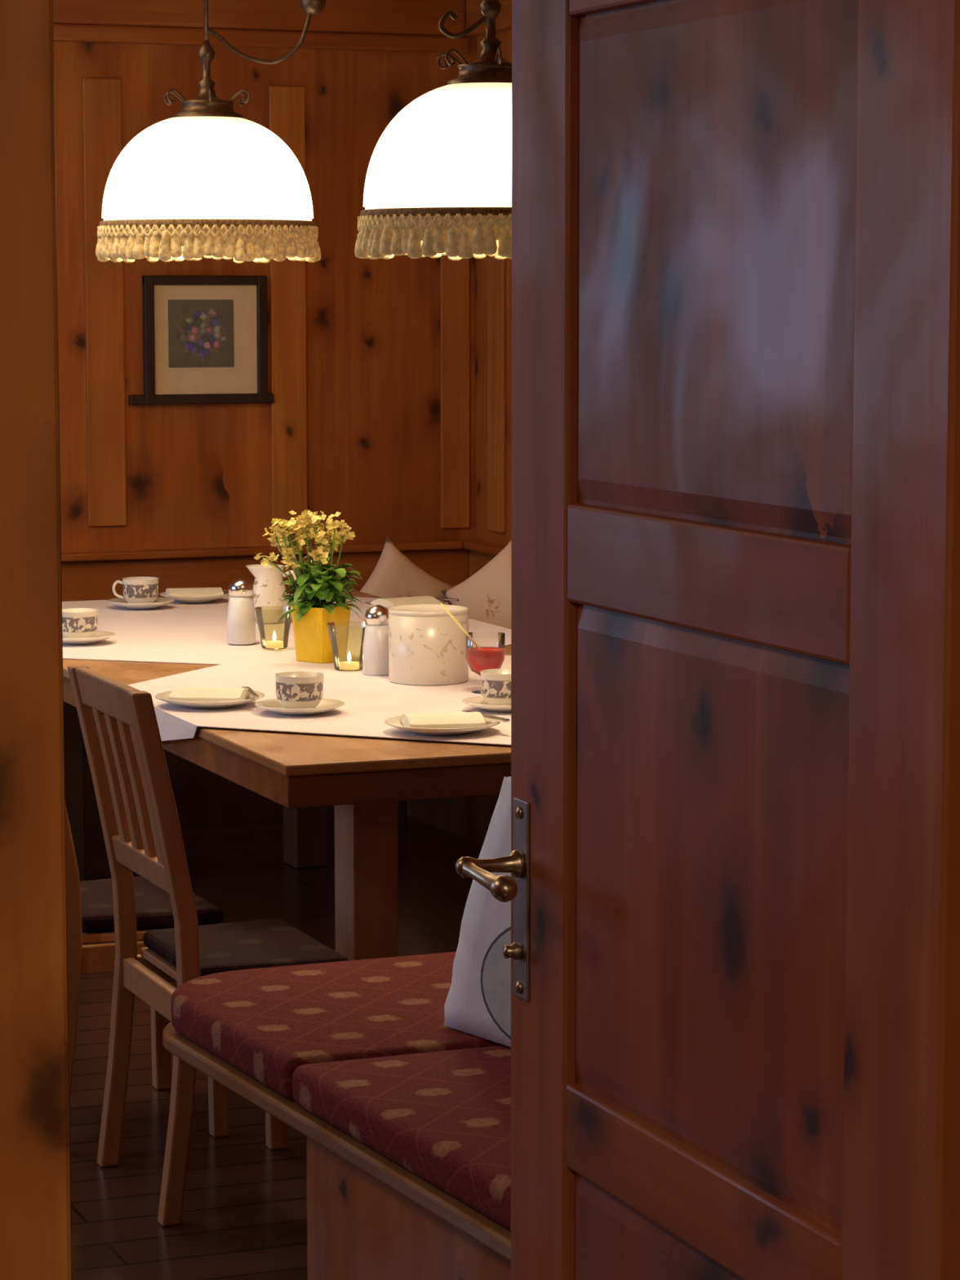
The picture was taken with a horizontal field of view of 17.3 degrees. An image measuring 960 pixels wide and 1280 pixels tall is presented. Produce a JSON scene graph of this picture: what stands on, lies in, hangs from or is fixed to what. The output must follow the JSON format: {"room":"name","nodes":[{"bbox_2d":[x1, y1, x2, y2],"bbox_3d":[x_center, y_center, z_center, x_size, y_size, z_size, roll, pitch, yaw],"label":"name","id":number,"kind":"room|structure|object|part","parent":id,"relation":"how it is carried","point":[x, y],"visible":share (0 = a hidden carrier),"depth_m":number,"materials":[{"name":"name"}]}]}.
{"room":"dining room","nodes":[
{"label":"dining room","id":0,"kind":"room"},
{"bbox_2d":[53,36,475,552],"bbox_3d":[-2.552,-0.717,9.539,5.630,2.620,0.100,-3,7,-22],"label":"wall","id":1,"kind":"structure","parent":0,"point":[198,476],"depth_m":10.24,"materials":[{"name":"brown wood"}]},
{"bbox_2d":[81,77,126,526],"bbox_3d":[-1.189,-1.064,9.993,0.125,1.410,0.014,-3,7,-22],"label":"trim","id":2,"kind":"structure","parent":1,"relation":"attached to","point":[101,97],"depth_m":9.99,"materials":[{"name":"brown wood"}]},
{"bbox_2d":[128,275,274,404],"bbox_3d":[-0.893,-0.962,10.114,0.480,0.410,0.031,-3,7,-22],"label":"framed picture","id":3,"kind":"object","parent":1,"relation":"attached to","point":[205,337],"visible":1,"depth_m":10.12,"materials":[{"name":"brown wood"}]},
{"bbox_2d":[168,299,234,367],"bbox_3d":[-0.894,-0.982,10.115,0.218,0.216,0.001,-3,7,-22],"label":"print","id":4,"kind":"object","parent":3,"relation":"attached to","point":[201,332],"depth_m":10.11},
{"bbox_2d":[53,0,465,35],"bbox_3d":[-2.547,-1.938,9.324,5.380,0.145,0.050,-3,7,-22],"label":"trim","id":5,"kind":"structure","parent":1,"relation":"attached to","point":[416,17],"depth_m":10.06,"materials":[{"name":"brown wood"}]},
{"bbox_2d":[53,22,468,53],"bbox_3d":[-2.542,-1.840,9.348,5.400,0.055,0.030,-3,7,-22],"label":"trim","id":6,"kind":"structure","parent":1,"relation":"attached to","point":[82,33],"depth_m":10.07,"materials":[{"name":"brown wood"}]},
{"bbox_2d":[61,540,462,562],"bbox_3d":[-2.553,-0.207,9.503,5.360,0.025,0.070,-3,7,-22],"label":"trim","id":7,"kind":"structure","parent":1,"relation":"attached to","point":[434,544],"depth_m":10.17,"materials":[{"name":"brown wood"}]},
{"bbox_2d":[61,548,468,604],"bbox_3d":[-2.543,-0.051,9.544,5.395,0.295,0.035,-3,7,-22],"label":"trim","id":8,"kind":"structure","parent":1,"relation":"attached to","point":[88,580],"depth_m":10.18,"materials":[{"name":"brown wood"}]},
{"bbox_2d":[268,85,307,533],"bbox_3d":[-0.621,-1.064,10.224,0.120,1.440,0.014,-3,7,-22],"label":"trim","id":9,"kind":"structure","parent":1,"relation":"attached to","point":[286,104],"depth_m":10.23,"materials":[{"name":"brown wood"}]},
{"bbox_2d":[440,254,469,528],"bbox_3d":[-0.083,-1.088,10.440,0.100,1.440,0.014,-3,7,-22],"label":"trim","id":10,"kind":"structure","parent":1,"relation":"attached to","point":[455,274],"depth_m":10.46,"materials":[{"name":"brown wood"}]},
{"bbox_2d":[69,811,481,1279],"bbox_3d":[-0.404,1.212,4.403,5.630,0.080,11.570,-3,7,-22],"label":"floor","id":11,"kind":"structure","parent":0,"point":[244,1217],"depth_m":6.26,"materials":[{"name":"brown wood"}]},
{"bbox_2d":[65,804,229,1137],"bbox_3d":[-0.761,0.485,6.255,0.414,0.955,0.446,-3,7,-22],"label":"dining chair","id":12,"kind":"object","parent":11,"relation":"on","point":[89,904],"visible":0.13,"depth_m":6.11,"materials":[{"name":"brown wood"}]},
{"bbox_3d":[-0.820,0.512,6.012,0.121,0.955,0.036,-3,7,-22],"label":"post","id":13,"kind":"part","parent":12,"relation":"part of","materials":[{"name":"brown wood"}]},
{"bbox_3d":[-0.649,0.609,6.098,0.257,0.055,0.020,-3,7,-22],"label":"rail","id":14,"kind":"part","parent":12,"relation":"part of","materials":[{"name":"brown wood"}]},
{"bbox_2d":[79,875,223,932],"bbox_3d":[-0.704,0.524,6.283,0.285,0.034,0.408,-3,7,-22],"label":"seat cushion","id":15,"kind":"object","parent":12,"relation":"on","point":[153,909],"depth_m":6.15,"materials":[{"name":"black fabric"}]},
{"bbox_3d":[-0.704,0.550,6.286,0.290,0.017,0.429,-3,7,-22],"label":"seat","id":16,"kind":"part","parent":12,"relation":"part of","materials":[{"name":"brown wood"}]},
{"bbox_3d":[-0.663,0.733,6.540,0.039,0.400,0.036,-3,7,-22],"label":"leg","id":17,"kind":"part","parent":12,"relation":"part of","materials":[{"name":"brown wood"}]},
{"bbox_3d":[-0.513,0.774,6.171,0.039,0.400,0.036,-3,7,-22],"label":"leg","id":18,"kind":"part","parent":12,"relation":"part of","materials":[{"name":"brown wood"}]},
{"bbox_2d":[67,664,349,1226],"bbox_3d":[-0.494,0.536,5.800,0.414,0.955,0.446,-3,7,-22],"label":"dining chair","id":19,"kind":"object","parent":11,"relation":"on","point":[119,726],"visible":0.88,"depth_m":5.74,"materials":[{"name":"brown wood"}]},
{"bbox_3d":[-0.707,0.521,5.934,0.121,0.955,0.036,-3,7,-22],"label":"post","id":20,"kind":"part","parent":19,"relation":"part of","materials":[{"name":"brown wood"}]},
{"bbox_3d":[-0.663,0.104,5.683,0.037,0.070,0.376,-3,7,-22],"label":"rail","id":21,"kind":"part","parent":19,"relation":"part of","materials":[{"name":"brown wood"}]},
{"bbox_3d":[-0.606,0.409,5.740,0.030,0.050,0.376,-3,7,-22],"label":"rail","id":22,"kind":"part","parent":19,"relation":"part of","materials":[{"name":"brown wood"}]},
{"bbox_3d":[-0.592,0.645,5.772,0.022,0.055,0.376,-3,7,-22],"label":"seat rail","id":23,"kind":"part","parent":19,"relation":"part of","materials":[{"name":"brown wood"}]},
{"bbox_3d":[-0.532,0.618,6.011,0.257,0.055,0.020,-3,7,-22],"label":"rail","id":24,"kind":"part","parent":19,"relation":"part of","materials":[{"name":"brown wood"}]},
{"bbox_3d":[-0.437,0.601,5.830,0.290,0.017,0.429,-3,7,-22],"label":"seat","id":25,"kind":"part","parent":19,"relation":"part of","materials":[{"name":"brown wood"}]},
{"bbox_3d":[-0.553,0.563,5.556,0.121,0.955,0.036,-3,7,-22],"label":"post","id":26,"kind":"part","parent":19,"relation":"part of","materials":[{"name":"brown wood"}]},
{"bbox_2d":[142,918,349,976],"bbox_3d":[-0.437,0.575,5.827,0.285,0.034,0.408,-3,7,-22],"label":"seat cushion","id":27,"kind":"object","parent":19,"relation":"on","point":[273,942],"depth_m":5.80,"materials":[{"name":"black fabric"}]},
{"bbox_3d":[-0.396,0.784,6.084,0.039,0.400,0.036,-3,7,-22],"label":"leg","id":28,"kind":"part","parent":19,"relation":"part of","materials":[{"name":"brown wood"}]},
{"bbox_2d":[62,591,511,960],"bbox_3d":[-0.368,0.418,7.791,1.316,0.750,3.250,-3,7,-22],"label":"dining table","id":29,"kind":"object","parent":11,"relation":"on","point":[365,779],"visible":0.31,"depth_m":6.43,"materials":[{"name":"brown wood"}]},
{"bbox_3d":[-1.167,0.317,8.806,0.100,0.728,0.120,-3,7,-22],"label":"table leg","id":30,"kind":"part","parent":29,"relation":"part of","materials":[{"name":"brown wood"}]},
{"bbox_2d":[62,593,511,664],"bbox_3d":[-0.616,0.053,8.344,1.334,0.153,1.930,-3,7,-22],"label":"tablecloth","id":31,"kind":"object","parent":29,"relation":"on","point":[174,632],"visible":0.25,"depth_m":8.24,"materials":[{"name":"white fabric"}]},
{"bbox_2d":[62,630,115,644],"bbox_3d":[-1.025,-0.005,8.049,0.190,0.021,0.190,-3,7,-22],"label":"saucer","id":32,"kind":"object","parent":31,"relation":"on","point":[98,636],"visible":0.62,"depth_m":8.00,"materials":[{"name":"ceramic"}]},
{"bbox_2d":[62,608,97,638],"bbox_3d":[-1.028,-0.039,8.050,0.103,0.076,0.115,-4,7,-30],"label":"coffee cup","id":33,"kind":"object","parent":32,"relation":"on","point":[77,623],"visible":0.86,"depth_m":8.00,"materials":[{"name":"ceramic"}]},
{"bbox_2d":[106,596,174,608],"bbox_3d":[-0.960,-0.103,8.933,0.190,0.021,0.190,-3,7,-22],"label":"saucer","id":34,"kind":"object","parent":31,"relation":"on","point":[159,602],"visible":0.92,"depth_m":8.88,"materials":[{"name":"ceramic"}]},
{"bbox_2d":[112,576,158,603],"bbox_3d":[-0.965,-0.136,8.926,0.115,0.076,0.103,-5,8,-38],"label":"coffee cup","id":35,"kind":"object","parent":34,"relation":"on","point":[140,589],"visible":0.92,"depth_m":8.89,"materials":[{"name":"ceramic"}]},
{"bbox_3d":[-1.023,-0.142,8.929,0.035,0.054,0.008,0,6,0],"label":"handle","id":36,"kind":"part","parent":35,"relation":"part of","materials":[{"name":"ceramic"}]},
{"bbox_2d":[160,591,228,602],"bbox_3d":[-0.824,-0.124,9.112,0.200,0.023,0.200,-3,7,-22],"label":"plate","id":37,"kind":"object","parent":31,"relation":"on","point":[179,598],"visible":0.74,"depth_m":9.04,"materials":[{"name":"ceramic"}]},
{"bbox_2d":[165,587,223,596],"bbox_3d":[-0.824,-0.135,9.111,0.156,0.030,0.124,-1,6,-10],"label":"napkin","id":38,"kind":"object","parent":37,"relation":"on","point":[184,592],"visible":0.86,"depth_m":9.07,"materials":[{"name":"paper"}]},
{"bbox_2d":[226,577,256,644],"bbox_3d":[-0.607,-0.076,8.021,0.074,0.168,0.074,-3,7,-22],"label":"sugar dispenser","id":39,"kind":"object","parent":31,"relation":"on","point":[241,618],"visible":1,"depth_m":7.99,"materials":[{"name":"white glass"}]},
{"bbox_3d":[-0.607,-0.136,8.014,0.062,0.046,0.062,-3,7,-22],"label":"chrome lid","id":40,"kind":"part","parent":39,"relation":"part of","materials":[{"name":"silver metal"}]},
{"bbox_2d":[245,564,297,622],"bbox_3d":[-0.568,-0.125,8.542,0.128,0.152,0.107,-3,7,-28],"label":"pitcher","id":41,"kind":"object","parent":31,"relation":"on","point":[268,591],"visible":0.65,"depth_m":8.50,"materials":[{"name":"ceramic"}]},
{"bbox_3d":[-0.511,-0.136,8.529,0.046,0.105,0.011,1,6,8],"label":"handle","id":42,"kind":"part","parent":41,"relation":"part of","materials":[{"name":"ceramic"}]},
{"bbox_2d":[254,606,292,649],"bbox_3d":[-0.515,-0.030,7.905,0.098,0.101,0.098,-3,7,-22],"label":"candle holder","id":43,"kind":"object","parent":31,"relation":"on","point":[274,644],"visible":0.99,"depth_m":7.92,"materials":[{"name":"clear glass"}]},
{"bbox_2d":[265,640,283,648],"bbox_3d":[-0.515,0.011,7.910,0.044,0.016,0.044,-3,7,-22],"label":"candle","id":44,"kind":"object","parent":43,"relation":"on","point":[273,643],"depth_m":7.89,"materials":[{"name":"wax"}]},
{"bbox_2d":[363,600,448,608],"bbox_3d":[-0.207,-0.093,8.834,0.240,0.023,0.240,-3,7,-22],"label":"plate","id":45,"kind":"object","parent":31,"relation":"on","point":[366,603],"visible":0.18,"depth_m":8.83,"materials":[{"name":"ceramic"}]},
{"bbox_2d":[370,595,440,606],"bbox_3d":[-0.207,-0.104,8.832,0.156,0.030,0.124,-4,8,-33],"label":"napkin","id":46,"kind":"object","parent":45,"relation":"on","point":[393,602],"visible":0.59,"depth_m":8.80,"materials":[{"name":"paper"}]},
{"bbox_2d":[408,595,458,600],"bbox_3d":[-0.132,-0.118,8.883,0.180,0.006,0.017,5,8,36],"label":"table knife","id":47,"kind":"object","parent":45,"relation":"on","point":[437,598],"visible":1,"depth_m":8.85,"materials":[{"name":"silver metal"}]},
{"bbox_3d":[-0.097,-0.115,8.854,0.090,0.006,0.011,5,8,36],"label":"handle","id":48,"kind":"part","parent":47,"relation":"part of","materials":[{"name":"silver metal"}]},
{"bbox_3d":[-0.503,0.287,9.073,0.100,0.728,0.120,-3,7,-22],"label":"table leg","id":49,"kind":"part","parent":29,"relation":"part of","materials":[{"name":"brown wood"}]},
{"bbox_2d":[128,648,511,745],"bbox_3d":[-0.087,0.155,7.078,1.390,0.081,1.443,3,7,24],"label":"tablecloth","id":50,"kind":"object","parent":29,"relation":"on","point":[369,700],"visible":0.35,"depth_m":6.84,"materials":[{"name":"white fabric"}]},
{"bbox_2d":[155,690,264,709],"bbox_3d":[-0.584,0.130,6.826,0.236,0.023,0.236,-3,7,-22],"label":"plate","id":51,"kind":"object","parent":50,"relation":"on","point":[164,696],"visible":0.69,"depth_m":6.75,"materials":[{"name":"ceramic"}]},
{"bbox_2d":[168,687,249,702],"bbox_3d":[-0.584,0.119,6.825,0.156,0.030,0.124,1,6,7],"label":"napkin","id":52,"kind":"object","parent":51,"relation":"on","point":[181,694],"visible":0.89,"depth_m":6.78,"materials":[{"name":"paper"}]},
{"bbox_2d":[241,686,259,697],"bbox_3d":[-0.493,0.112,6.814,0.017,0.006,0.180,-1,7,-13],"label":"table knife","id":53,"kind":"object","parent":51,"relation":"on","point":[250,691],"visible":1,"depth_m":6.78,"materials":[{"name":"silver metal"}]},
{"bbox_3d":[-0.503,0.108,6.858,0.016,0.002,0.090,-2,7,-13],"label":"blade","id":54,"kind":"part","parent":53,"relation":"part of","materials":[{"name":"silver metal"}]},
{"bbox_3d":[-0.486,0.117,6.770,0.011,0.006,0.090,-2,7,-13],"label":"handle","id":55,"kind":"part","parent":53,"relation":"part of","materials":[{"name":"silver metal"}]},
{"bbox_2d":[254,697,344,715],"bbox_3d":[-0.383,0.144,6.707,0.190,0.021,0.190,-3,7,-22],"label":"saucer","id":56,"kind":"object","parent":50,"relation":"on","point":[272,704],"visible":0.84,"depth_m":6.67,"materials":[{"name":"ceramic"}]},
{"bbox_2d":[275,671,324,708],"bbox_3d":[-0.384,0.110,6.709,0.103,0.076,0.115,-1,6,-5],"label":"coffee cup","id":57,"kind":"object","parent":56,"relation":"on","point":[297,689],"visible":0.94,"depth_m":6.66,"materials":[{"name":"ceramic"}]},
{"bbox_2d":[253,508,362,663],"bbox_3d":[-0.407,-0.134,7.630,0.238,0.370,0.242,5,8,39],"label":"potted kalanchoe","id":58,"kind":"object","parent":50,"relation":"on","point":[310,615],"visible":1,"depth_m":7.60,"materials":[{"name":"plant"}]},
{"bbox_2d":[290,603,351,663],"bbox_3d":[-0.385,-0.017,7.645,0.116,0.135,0.116,5,8,39],"label":"flower pot","id":59,"kind":"object","parent":58,"relation":"on","point":[311,635],"depth_m":7.60,"materials":[{"name":"yellow ceramic"}]},
{"bbox_2d":[326,622,364,671],"bbox_3d":[-0.309,0.016,7.457,0.106,0.109,0.106,-3,7,-22],"label":"candle holder","id":60,"kind":"object","parent":50,"relation":"on","point":[348,665],"visible":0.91,"depth_m":7.47,"materials":[{"name":"clear glass"}]},
{"bbox_2d":[339,661,359,670],"bbox_3d":[-0.309,0.061,7.462,0.048,0.016,0.048,-3,7,-22],"label":"candle","id":61,"kind":"object","parent":60,"relation":"on","point":[344,665],"depth_m":7.44,"materials":[{"name":"wax"}]},
{"bbox_2d":[362,604,388,675],"bbox_3d":[-0.238,-0.001,7.375,0.074,0.163,0.074,-3,7,-22],"label":"sugar dispenser","id":62,"kind":"object","parent":50,"relation":"on","point":[375,642],"visible":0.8,"depth_m":7.35,"materials":[{"name":"white glass"}]},
{"bbox_3d":[-0.238,-0.060,7.368,0.062,0.045,0.062,-3,7,-22],"label":"chrome lid","id":63,"kind":"part","parent":62,"relation":"part of","materials":[{"name":"silver metal"}]},
{"bbox_2d":[388,604,468,685],"bbox_3d":[-0.118,0.011,7.245,0.185,0.168,0.185,-3,7,-22],"label":"canister","id":64,"kind":"object","parent":50,"relation":"on","point":[427,647],"visible":0.94,"depth_m":7.17,"materials":[{"name":"ceramic"}]},
{"bbox_3d":[-0.118,-0.065,7.237,0.185,0.016,0.185,-3,7,-22],"label":"rim lid","id":65,"kind":"part","parent":64,"relation":"part of","materials":[{"name":"ceramic"}]},
{"bbox_2d":[384,715,500,735],"bbox_3d":[-0.076,0.175,6.418,0.236,0.023,0.236,-3,7,-22],"label":"plate","id":66,"kind":"object","parent":50,"relation":"on","point":[395,722],"visible":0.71,"depth_m":6.34,"materials":[{"name":"ceramic"}]},
{"bbox_2d":[400,711,485,728],"bbox_3d":[-0.076,0.164,6.417,0.156,0.030,0.124,-1,6,-10],"label":"napkin","id":67,"kind":"object","parent":66,"relation":"on","point":[464,719],"visible":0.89,"depth_m":6.37,"materials":[{"name":"paper"}]},
{"bbox_2d":[461,710,510,722],"bbox_3d":[0.013,0.154,6.434,0.017,0.006,0.180,-4,7,-30],"label":"table knife","id":68,"kind":"object","parent":66,"relation":"on","point":[488,716],"visible":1,"depth_m":6.39,"materials":[{"name":"silver metal"}]},
{"bbox_3d":[-0.009,0.150,6.473,0.016,0.002,0.090,-4,7,-30],"label":"blade","id":69,"kind":"part","parent":68,"relation":"part of","materials":[{"name":"silver metal"}]},
{"bbox_3d":[0.034,0.158,6.394,0.011,0.006,0.090,-4,7,-30],"label":"handle","id":70,"kind":"part","parent":68,"relation":"part of","materials":[{"name":"silver metal"}]},
{"bbox_2d":[439,602,505,693],"bbox_3d":[-0.012,0.017,7.025,0.139,0.200,0.088,-3,7,-22],"label":"goblet","id":71,"kind":"object","parent":50,"relation":"on","point":[478,658],"visible":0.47,"depth_m":7.02,"materials":[{"name":"clear glass"}]},
{"bbox_2d":[465,631,505,693],"bbox_3d":[0.012,0.051,7.038,0.088,0.130,0.088,-3,7,-22],"label":"glass bowl","id":72,"kind":"object","parent":71,"relation":"on","point":[478,658],"depth_m":7.01,"materials":[{"name":"glass"}]},
{"bbox_2d":[462,695,511,712],"bbox_3d":[0.052,0.139,6.756,0.180,0.021,0.180,-3,7,-22],"label":"saucer","id":73,"kind":"object","parent":50,"relation":"on","point":[478,701],"visible":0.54,"depth_m":6.71,"materials":[{"name":"ceramic"}]},
{"bbox_2d":[480,668,511,705],"bbox_3d":[0.056,0.104,6.758,0.103,0.076,0.115,5,8,39],"label":"coffee cup","id":74,"kind":"object","parent":73,"relation":"on","point":[495,683],"visible":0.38,"depth_m":6.71,"materials":[{"name":"ceramic"}]},
{"bbox_3d":[-0.234,0.571,6.512,0.100,0.728,0.120,-3,7,-22],"label":"table leg","id":75,"kind":"part","parent":29,"relation":"part of","materials":[{"name":"brown wood"}]},
{"bbox_2d":[162,1022,511,1279],"bbox_3d":[0.128,0.948,4.552,0.652,0.412,2.200,-3,7,-22],"label":"bench","id":76,"kind":"object","parent":11,"relation":"on","point":[370,1217],"visible":0.32,"depth_m":4.61,"materials":[{"name":"brown wood"}]},
{"bbox_2d":[171,951,502,1100],"bbox_3d":[-0.161,0.630,5.225,0.620,0.070,0.658,-3,7,-22],"label":"bench cushion","id":77,"kind":"object","parent":76,"relation":"on","point":[267,1023],"visible":0.62,"depth_m":5.14,"materials":[{"name":"red fabric"}]},
{"bbox_2d":[444,776,511,1047],"bbox_3d":[0.135,0.398,4.885,0.178,0.463,0.428,-5,8,-36],"label":"pillow","id":78,"kind":"object","parent":77,"relation":"on","point":[477,1003],"visible":0.09,"depth_m":4.97,"materials":[{"name":"white fabric"}]},
{"bbox_2d":[292,1044,511,1231],"bbox_3d":[0.261,0.742,4.233,0.585,0.066,1.495,-3,7,-22],"label":"bench cushion","id":79,"kind":"object","parent":76,"relation":"on","point":[444,1117],"visible":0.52,"depth_m":4.57,"materials":[{"name":"red fabric"}]},
{"bbox_2d":[406,795,499,847],"bbox_3d":[0.625,0.532,8.305,0.460,0.410,3.730,-3,7,-22],"label":"bench","id":80,"kind":"object","parent":11,"relation":"on","point":[468,819],"visible":0.02,"depth_m":9.55,"materials":[{"name":"brown wood"}]},
{"bbox_3d":[0.621,0.307,8.290,0.440,0.040,3.650,-3,7,-22],"label":"bench cushion","id":81,"kind":"object","parent":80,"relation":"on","visible":0},
{"bbox_2d":[440,540,511,629],"bbox_3d":[0.064,-0.102,9.673,0.454,0.451,0.132,4,7,30],"label":"pillow","id":82,"kind":"object","parent":81,"relation":"on","point":[486,593],"visible":0.38,"depth_m":9.64,"materials":[{"name":"beige fabric"}]},
{"bbox_3d":[-0.965,0.351,9.937,2.180,0.410,0.485,-3,7,-22],"label":"bench","id":83,"kind":"object","parent":11,"relation":"on","visible":0},
{"bbox_2d":[359,535,453,601],"bbox_3d":[-0.258,-0.131,10.190,0.412,0.408,0.134,-2,7,-16],"label":"pillow","id":84,"kind":"object","parent":83,"relation":"on","point":[394,575],"visible":0.46,"depth_m":10.15,"materials":[{"name":"beige fabric"}]},
{"bbox_2d":[475,29,511,545],"bbox_3d":[2.160,-0.244,5.284,0.100,2.620,11.370,-3,7,-22],"label":"wall","id":85,"kind":"structure","parent":0,"point":[482,533],"depth_m":10.41,"materials":[{"name":"brown wood"}]},
{"bbox_2d":[457,539,506,555],"bbox_3d":[1.379,0.067,7.035,0.070,0.025,7.620,-3,7,-22],"label":"trim","id":86,"kind":"structure","parent":85,"relation":"attached to","point":[493,548],"depth_m":10.35,"materials":[{"name":"brown wood"}]},
{"bbox_2d":[468,549,496,577],"bbox_3d":[1.395,0.225,7.060,0.035,0.295,7.620,-3,7,-22],"label":"trim","id":87,"kind":"structure","parent":85,"relation":"attached to","point":[477,560],"depth_m":10.46,"materials":[{"name":"brown wood"}]},
{"bbox_2d":[464,0,511,36],"bbox_3d":[1.388,-1.663,6.847,0.050,0.145,7.620,-3,7,-22],"label":"trim","id":88,"kind":"structure","parent":85,"relation":"attached to","point":[473,13],"depth_m":10.19,"materials":[{"name":"brown wood"}]},
{"bbox_2d":[487,255,506,533],"bbox_3d":[0.054,-1.071,10.283,0.014,1.440,0.130,-3,7,-22],"label":"trim","id":89,"kind":"structure","parent":85,"relation":"attached to","point":[496,268],"depth_m":10.30,"materials":[{"name":"brown wood"}]},
{"bbox_3d":[-0.404,-1.472,4.105,5.630,0.080,11.570,-3,7,-22],"label":"ceiling","id":90,"kind":"structure","parent":0,"visible":0},
{"bbox_2d":[95,0,326,263],"bbox_3d":[-0.665,-1.373,7.675,0.552,0.902,0.552,-3,7,-22],"label":"pendant lamp","id":91,"kind":"object","parent":90,"relation":"hanging from","point":[206,180],"visible":1,"depth_m":7.51,"materials":[{"name":"beige textile fringe"},{"name":"opal glass"},{"name":"dark bronze"}]},
{"bbox_3d":[-0.665,-1.625,7.647,0.011,0.357,0.011,0,6,0],"label":"suspension rod","id":92,"kind":"part","parent":91,"relation":"part of","materials":[{"name":"brown metal"}]},
{"bbox_3d":[-0.665,-0.996,7.718,0.538,0.031,0.538,-3,7,-22],"label":"looped trim","id":93,"kind":"part","parent":91,"relation":"part of","materials":[{"name":"beige fabric"}]},
{"bbox_3d":[-0.665,-1.152,7.700,0.516,0.244,0.516,-3,7,-22],"label":"lamp shade","id":94,"kind":"part","parent":91,"relation":"part of","materials":[{"name":"white glass"}]},
{"bbox_3d":[-0.533,-1.482,7.663,0.267,0.167,0.011,0,6,0],"label":"cable arm","id":95,"kind":"part","parent":91,"relation":"part of","materials":[{"name":"brown metal"}]},
{"bbox_2d":[354,0,511,260],"bbox_3d":[0.024,-1.220,6.322,0.555,0.909,0.552,-3,7,-22],"label":"pendant lamp","id":96,"kind":"object","parent":90,"relation":"hanging from","point":[438,182],"visible":0.65,"depth_m":6.15,"materials":[{"name":"beige textile fringe"},{"name":"opal glass"},{"name":"dark bronze"}]},
{"bbox_3d":[0.022,-0.839,6.367,0.538,0.031,0.538,-3,7,-22],"label":"looped trim","id":97,"kind":"part","parent":96,"relation":"part of","materials":[{"name":"beige fabric"}]},
{"bbox_3d":[0.022,-0.995,6.349,0.516,0.244,0.516,-3,7,-22],"label":"lamp shade","id":98,"kind":"part","parent":96,"relation":"part of","materials":[{"name":"white glass"}]},
{"bbox_3d":[-0.029,-1.233,6.323,0.109,0.056,0.011,0,6,0],"label":"cable arm","id":99,"kind":"part","parent":96,"relation":"part of","materials":[{"name":"brown metal"}]},
{"bbox_3d":[0.340,0.073,2.425,5.430,2.620,0.090,-3,7,-22],"label":"wall","id":100,"kind":"structure","parent":0,"visible":0},
{"bbox_2d":[0,0,71,1279],"bbox_3d":[-0.347,0.362,2.178,0.097,2.100,0.140,-3,7,-22],"label":"door frame","id":101,"kind":"structure","parent":100,"relation":"attached to","point":[35,1191],"depth_m":2.09,"materials":[{"name":"brown wood"}]},
{"bbox_2d":[455,0,959,1279],"bbox_3d":[0.179,0.301,2.860,0.118,2.050,0.875,-3,7,-22],"label":"door","id":102,"kind":"structure","parent":100,"relation":"in","point":[732,888],"depth_m":2.77,"materials":[{"name":"brown wood"}]},
{"bbox_3d":[0.026,0.237,3.172,0.072,0.032,0.132,-3,7,-22],"label":"handle","id":103,"kind":"part","parent":102,"relation":"part of","materials":[{"name":"gold metal"}]},
{"bbox_3d":[0.042,0.266,3.237,0.003,0.207,0.038,-3,7,-22],"label":"lock plate","id":104,"kind":"part","parent":102,"relation":"part of","materials":[{"name":"silver metal"}]},
{"bbox_3d":[0.211,-0.646,2.776,0.040,0.148,0.576,-3,7,-22],"label":"rail","id":105,"kind":"part","parent":102,"relation":"part of","materials":[{"name":"brown wood"}]},
{"bbox_3d":[0.211,0.833,2.940,0.026,0.565,0.588,-3,7,-22],"label":"raised panel","id":106,"kind":"part","parent":102,"relation":"part of","materials":[{"name":"brown wood"}]},
{"bbox_3d":[0.211,0.515,2.905,0.040,0.086,0.576,-3,7,-22],"label":"rail","id":107,"kind":"part","parent":102,"relation":"part of","materials":[{"name":"brown wood"}]},
{"bbox_3d":[0.211,-0.057,2.841,0.040,0.097,0.576,-3,7,-22],"label":"rail","id":108,"kind":"part","parent":102,"relation":"part of","materials":[{"name":"brown wood"}]},
{"bbox_3d":[0.211,0.231,2.873,0.026,0.494,0.588,-3,7,-22],"label":"raised panel","id":109,"kind":"part","parent":102,"relation":"part of","materials":[{"name":"brown wood"}]},
{"bbox_3d":[0.211,-0.339,2.810,0.026,0.480,0.588,-3,7,-22],"label":"raised panel","id":110,"kind":"part","parent":102,"relation":"part of","materials":[{"name":"brown wood"}]}
]}

